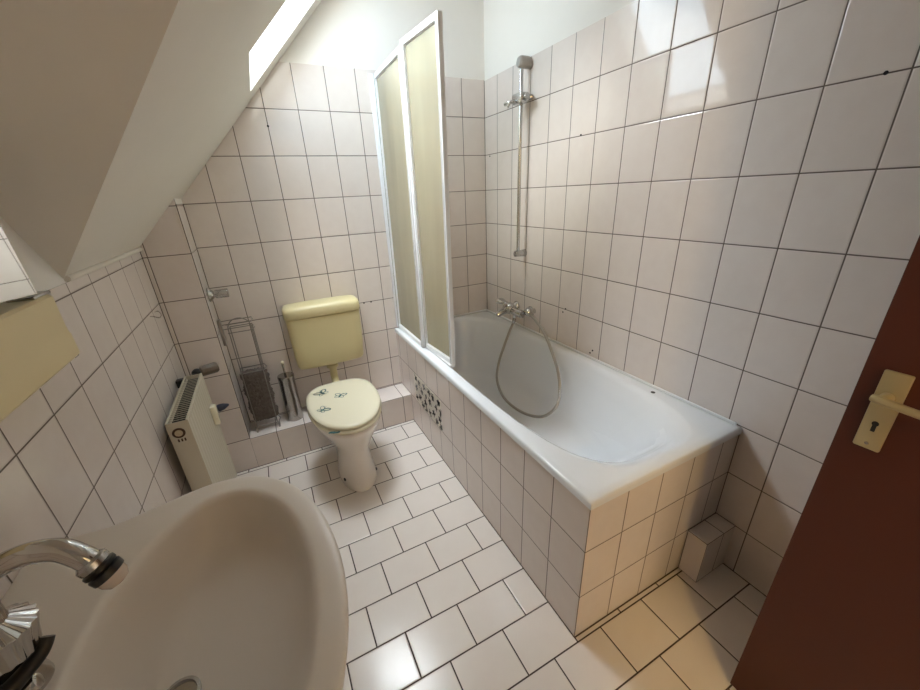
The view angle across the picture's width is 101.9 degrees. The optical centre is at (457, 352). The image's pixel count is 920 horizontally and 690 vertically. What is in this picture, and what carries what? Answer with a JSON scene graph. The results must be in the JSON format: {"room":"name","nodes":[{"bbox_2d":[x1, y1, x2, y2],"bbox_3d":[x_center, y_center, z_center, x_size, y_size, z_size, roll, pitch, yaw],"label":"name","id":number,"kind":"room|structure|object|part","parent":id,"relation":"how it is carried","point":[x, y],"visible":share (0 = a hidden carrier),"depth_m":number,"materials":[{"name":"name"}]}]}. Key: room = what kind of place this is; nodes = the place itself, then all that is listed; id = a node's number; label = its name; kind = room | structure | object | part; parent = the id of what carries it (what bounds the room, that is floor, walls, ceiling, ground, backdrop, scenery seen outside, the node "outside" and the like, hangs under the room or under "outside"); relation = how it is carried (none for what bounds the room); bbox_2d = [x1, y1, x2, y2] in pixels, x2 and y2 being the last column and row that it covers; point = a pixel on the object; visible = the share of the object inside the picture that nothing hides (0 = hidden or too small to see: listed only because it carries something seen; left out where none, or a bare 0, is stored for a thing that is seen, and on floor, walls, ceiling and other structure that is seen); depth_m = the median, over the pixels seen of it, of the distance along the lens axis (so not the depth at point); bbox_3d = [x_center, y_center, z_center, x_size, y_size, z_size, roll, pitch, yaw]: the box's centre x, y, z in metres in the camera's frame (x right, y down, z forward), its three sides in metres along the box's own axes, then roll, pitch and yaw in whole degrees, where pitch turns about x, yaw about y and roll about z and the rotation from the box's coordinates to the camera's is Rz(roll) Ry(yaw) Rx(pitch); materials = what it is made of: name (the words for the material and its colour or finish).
{"room":"bathroom","nodes":[
{"label":"bathroom","id":0,"kind":"room"},
{"bbox_2d":[0,0,178,277],"bbox_3d":[-0.262,-0.701,0.458,1.255,1.265,1.175,-13,25,-24],"label":"ceiling","id":1,"kind":"structure","parent":0,"point":[74,73],"depth_m":0.66,"materials":[{"name":"paint"}]},
{"bbox_2d":[0,217,191,600],"bbox_3d":[-0.842,-0.034,0.537,0.100,2.500,2.850,-13,25,-24],"label":"wall","id":2,"kind":"structure","parent":0,"point":[92,449],"depth_m":0.97,"materials":[{"name":"tile"}]},
{"bbox_2d":[0,225,36,302],"bbox_3d":[-0.811,-0.264,0.529,0.044,0.435,0.214,-6,23,-7],"label":"wall mirror","id":3,"kind":"object","parent":2,"relation":"attached to","point":[15,283],"visible":1,"depth_m":0.67,"materials":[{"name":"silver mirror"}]},
{"bbox_2d":[0,290,79,421],"bbox_3d":[-0.740,0.038,0.557,0.065,0.146,0.573,-13,25,-24],"label":"shelf","id":4,"kind":"object","parent":2,"relation":"attached to","point":[36,343],"depth_m":0.67,"materials":[{"name":"beige"}]},
{"bbox_2d":[1,476,348,689],"bbox_3d":[-0.394,0.772,0.698,0.481,0.842,0.646,-13,25,-24],"label":"washbasin","id":5,"kind":"object","parent":2,"relation":"attached to","point":[239,583],"visible":0.94,"depth_m":0.64,"materials":[{"name":"beige ceramic"}]},
{"bbox_2d":[0,538,128,689],"bbox_3d":[-0.495,0.313,0.453,0.183,0.201,0.081,-13,25,-24],"label":"faucet","id":6,"kind":"object","parent":5,"relation":"on","point":[24,664],"visible":1,"depth_m":0.44,"materials":[{"name":"silver metal"}]},
{"bbox_3d":[-0.521,0.382,0.450,0.024,0.039,0.068,2,24,10],"label":"lever","id":7,"kind":"part","parent":6,"relation":"part of","materials":[{"name":"black plastic"}]},
{"bbox_3d":[-0.497,0.257,0.427,0.147,0.077,0.037,-11,24,-19],"label":"spout","id":8,"kind":"part","parent":6,"relation":"part of","materials":[{"name":"silver metal"}]},
{"bbox_2d":[165,362,236,490],"bbox_3d":[-1.106,0.406,1.694,0.164,0.607,0.612,-13,25,-24],"label":"radiator","id":9,"kind":"object","parent":2,"relation":"attached to","point":[192,425],"visible":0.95,"depth_m":1.50,"materials":[{"name":"white metal"}]},
{"bbox_3d":[-1.110,0.456,1.615,0.012,0.576,0.431,-13,25,-24],"label":"panel","id":10,"kind":"part","parent":9,"relation":"part of","materials":[{"name":"beige paint"}]},
{"bbox_2d":[165,373,201,426],"bbox_3d":[-1.098,0.178,1.511,0.069,0.009,0.443,-13,25,-24],"label":"grille","id":11,"kind":"object","parent":9,"relation":"attached to","point":[180,414],"depth_m":1.48,"materials":[{"name":"white metal"}]},
{"bbox_3d":[-1.060,0.444,1.638,0.014,0.576,0.431,-13,25,-24],"label":"panel","id":12,"kind":"part","parent":9,"relation":"part of","materials":[{"name":"beige paint"}]},
{"bbox_2d":[63,0,321,281],"bbox_3d":[-0.485,-0.841,0.880,1.255,1.318,2.168,-13,25,-24],"label":"ceiling","id":13,"kind":"structure","parent":0,"point":[212,58],"depth_m":1.02,"materials":[{"name":"paint"}]},
{"bbox_2d":[181,0,486,421],"bbox_3d":[-0.690,-0.720,2.124,1.932,2.500,0.102,-13,25,-24],"label":"wall","id":14,"kind":"structure","parent":0,"point":[287,208],"depth_m":2.03,"materials":[{"name":"tile"}]},
{"bbox_2d":[206,288,228,301],"bbox_3d":[-1.185,-0.291,1.853,0.088,0.068,0.068,-13,25,-24],"label":"wall fitting","id":15,"kind":"object","parent":14,"relation":"attached to","point":[221,293],"visible":1,"depth_m":1.84,"materials":[{"name":"silver metal"}]},
{"bbox_2d":[217,316,280,432],"bbox_3d":[-1.127,0.120,2.045,0.170,0.672,0.097,-13,25,-24],"label":"wire holder","id":16,"kind":"object","parent":14,"relation":"attached to","point":[221,330],"visible":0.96,"depth_m":1.98,"materials":[{"name":"silver metal"}]},
{"bbox_3d":[-1.218,-0.104,1.934,0.014,0.135,0.050,-13,25,-24],"label":"wall plate","id":17,"kind":"part","parent":16,"relation":"part of","materials":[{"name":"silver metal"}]},
{"bbox_2d":[239,367,278,420],"bbox_3d":[-1.110,0.234,2.101,0.147,0.299,0.080,-13,25,-24],"label":"bundle","id":18,"kind":"object","parent":16,"relation":"in","point":[255,382],"visible":0.95,"depth_m":2.07,"materials":[{"name":"fabric"}]},
{"bbox_2d":[140,198,413,472],"bbox_3d":[-0.871,-0.113,2.096,1.128,1.424,0.188,-13,25,-24],"label":"ledge","id":19,"kind":"object","parent":14,"relation":"attached to","point":[166,254],"depth_m":1.84,"materials":[{"name":"tile"}]},
{"bbox_2d":[277,361,303,420],"bbox_3d":[-0.978,0.220,2.174,0.089,0.374,0.089,-13,25,-24],"label":"toilet brush","id":20,"kind":"object","parent":19,"relation":"on","point":[286,380],"visible":1,"depth_m":2.15,"materials":[{"name":"silver metal"}]},
{"bbox_2d":[281,295,363,381],"bbox_3d":[-0.745,-0.041,2.175,0.412,0.522,0.218,-13,25,-24],"label":"cistern","id":21,"kind":"object","parent":14,"relation":"attached to","point":[327,332],"visible":0.88,"depth_m":2.11,"materials":[{"name":"beige plastic"}]},
{"bbox_3d":[-0.770,-0.260,2.113,0.412,0.068,0.152,-13,25,-24],"label":"lid","id":22,"kind":"part","parent":21,"relation":"part of","materials":[{"name":"beige plastic"}]},
{"bbox_3d":[-0.763,-0.087,2.190,0.400,0.308,0.145,-13,25,-24],"label":"tank","id":23,"kind":"part","parent":21,"relation":"part of","materials":[{"name":"beige plastic"}]},
{"bbox_2d":[140,85,765,637],"bbox_3d":[0.029,-0.003,1.024,1.830,1.986,2.851,-13,25,-24],"label":"trim","id":24,"kind":"structure","parent":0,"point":[484,85],"depth_m":1.73,"materials":[{"name":"brown"}]},
{"bbox_2d":[236,420,765,689],"bbox_3d":[0.447,1.228,0.749,2.028,0.100,4.700,-13,25,-24],"label":"floor","id":25,"kind":"structure","parent":0,"point":[437,600],"depth_m":1.35,"materials":[{"name":"tile"}]},
{"bbox_2d":[306,378,381,491],"bbox_3d":[-0.578,0.438,2.015,0.362,0.448,0.574,-13,25,-24],"label":"toilet","id":26,"kind":"object","parent":25,"relation":"on","point":[347,412],"visible":1,"depth_m":1.87,"materials":[{"name":"beige ceramic"}]},
{"bbox_2d":[318,406,330,412],"bbox_3d":[-0.654,0.278,1.829,0.065,0.001,0.051,11,27,29],"label":"print","id":27,"kind":"object","parent":26,"relation":"on","point":[321,409],"depth_m":1.83,"materials":[{"name":"teal paint"}]},
{"bbox_3d":[-0.575,0.254,1.910,0.358,0.024,0.507,-13,25,-24],"label":"lid","id":28,"kind":"part","parent":26,"relation":"part of","materials":[{"name":"beige plastic"}]},
{"bbox_3d":[-0.572,0.277,1.916,0.362,0.020,0.511,-13,25,-24],"label":"seat","id":29,"kind":"part","parent":26,"relation":"part of","materials":[{"name":"beige plastic"}]},
{"bbox_3d":[-0.566,0.469,2.005,0.350,0.399,0.506,-13,25,-24],"label":"bowl","id":30,"kind":"part","parent":26,"relation":"part of","materials":[{"name":"beige ceramic"}]},
{"bbox_2d":[396,333,738,635],"bbox_3d":[0.306,0.338,1.996,0.700,0.570,1.714,-13,25,-24],"label":"surround","id":31,"kind":"object","parent":25,"relation":"on","point":[587,563],"visible":0.99,"depth_m":1.32,"materials":[{"name":"tile"}]},
{"bbox_2d":[414,374,427,412],"bbox_3d":[-0.220,0.242,2.242,0.001,0.188,0.192,-13,25,-24],"label":"print","id":32,"kind":"object","parent":31,"relation":"attached to","point":[416,386],"depth_m":2.23},
{"bbox_2d":[427,390,442,430],"bbox_3d":[-0.128,0.310,2.075,0.001,0.185,0.197,-13,25,-24],"label":"print","id":33,"kind":"object","parent":31,"relation":"attached to","point":[428,391],"depth_m":2.06},
{"bbox_3d":[0.008,0.409,1.863,0.030,0.570,1.712,-13,25,-24],"label":"panel","id":34,"kind":"part","parent":31,"relation":"part of","materials":[{"name":"tile"}]},
{"bbox_2d":[395,309,742,509],"bbox_3d":[0.301,0.236,1.948,0.705,0.423,1.720,-13,25,-24],"label":"bathtub","id":35,"kind":"object","parent":31,"relation":"in","point":[612,431],"visible":0.73,"depth_m":1.75,"materials":[{"name":"white ceramic"}]},
{"bbox_2d":[368,10,454,366],"bbox_3d":[-0.231,-0.685,1.880,0.060,1.384,0.745,-15,26,-26],"label":"screen","id":36,"kind":"object","parent":35,"relation":"on","point":[400,53],"visible":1,"depth_m":1.77,"materials":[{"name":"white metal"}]},
{"bbox_3d":[-0.303,-0.727,2.002,0.038,1.361,0.425,-13,25,-24],"label":"frame","id":37,"kind":"part","parent":36,"relation":"part of","materials":[{"name":"white metal"}]},
{"bbox_3d":[-0.205,-0.666,1.821,0.025,1.373,0.017,-13,25,-24],"label":"hinge post","id":38,"kind":"part","parent":36,"relation":"part of","materials":[{"name":"white metal"}]},
{"bbox_3d":[-0.117,-0.621,1.702,0.038,1.372,0.305,-15,26,-27],"label":"frame","id":39,"kind":"part","parent":36,"relation":"part of","materials":[{"name":"white metal"}]},
{"bbox_3d":[0.693,0.622,1.287,0.698,0.570,0.002,-13,25,-24],"label":"panel","id":40,"kind":"part","parent":31,"relation":"part of","materials":[{"name":"tile"}]},
{"bbox_2d":[678,513,734,581],"bbox_3d":[0.955,0.748,1.434,0.167,0.200,0.072,-13,25,-24],"label":"box","id":41,"kind":"object","parent":25,"relation":"on","point":[706,545],"visible":1,"depth_m":1.40,"materials":[{"name":"tile"}]},
{"bbox_2d":[730,235,919,689],"bbox_3d":[0.937,0.209,0.414,0.093,1.977,0.762,-13,25,-24],"label":"door","id":42,"kind":"structure","parent":25,"relation":"on","point":[840,610],"depth_m":0.76,"materials":[{"name":"brown wood"}]},
{"bbox_3d":[0.790,0.111,0.695,0.008,0.162,0.038,-13,25,-24],"label":"handle plate","id":43,"kind":"part","parent":42,"relation":"part of","materials":[{"name":"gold metal"}]},
{"bbox_3d":[0.785,0.101,0.634,0.045,0.022,0.116,-13,25,-24],"label":"lever","id":44,"kind":"part","parent":42,"relation":"part of","materials":[{"name":"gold metal"}]},
{"bbox_2d":[484,0,919,595],"bbox_3d":[0.854,-0.462,1.349,0.102,2.500,2.950,-13,25,-24],"label":"wall","id":45,"kind":"structure","parent":0,"point":[720,209],"depth_m":1.24,"materials":[{"name":"tile"}]},
{"bbox_2d":[495,298,535,317],"bbox_3d":[0.340,-0.264,2.263,0.169,0.121,0.240,-13,25,-24],"label":"mixer","id":46,"kind":"object","parent":45,"relation":"attached to","point":[508,307],"visible":0.97,"depth_m":2.26,"materials":[{"name":"silver metal"}]},
{"bbox_3d":[0.279,-0.249,2.311,0.088,0.060,0.041,-8,24,-12],"label":"spout","id":47,"kind":"part","parent":46,"relation":"part of","materials":[{"name":"silver metal"}]},
{"bbox_3d":[0.276,-0.308,2.289,0.095,0.054,0.056,-13,25,-24],"label":"lever","id":48,"kind":"part","parent":46,"relation":"part of","materials":[{"name":"silver metal"}]},
{"bbox_2d":[495,313,560,417],"bbox_3d":[0.417,0.078,2.123,0.208,0.522,0.576,-13,25,-24],"label":"shower hose","id":49,"kind":"object","parent":46,"relation":"attached to","point":[530,314],"visible":1,"depth_m":2.08,"materials":[{"name":"silver metal"}]},
{"bbox_2d":[504,55,532,256],"bbox_3d":[0.321,-0.994,1.991,0.143,0.951,0.100,13,28,33],"label":"shower rail","id":50,"kind":"object","parent":45,"relation":"attached to","point":[520,98],"visible":1,"depth_m":1.88,"materials":[{"name":"grey metal"}]},
{"bbox_3d":[0.342,-1.257,1.838,0.061,0.033,0.071,-1,23,4],"label":"clamp knob","id":51,"kind":"part","parent":50,"relation":"part of","materials":[{"name":"silver metal"}]}
]}

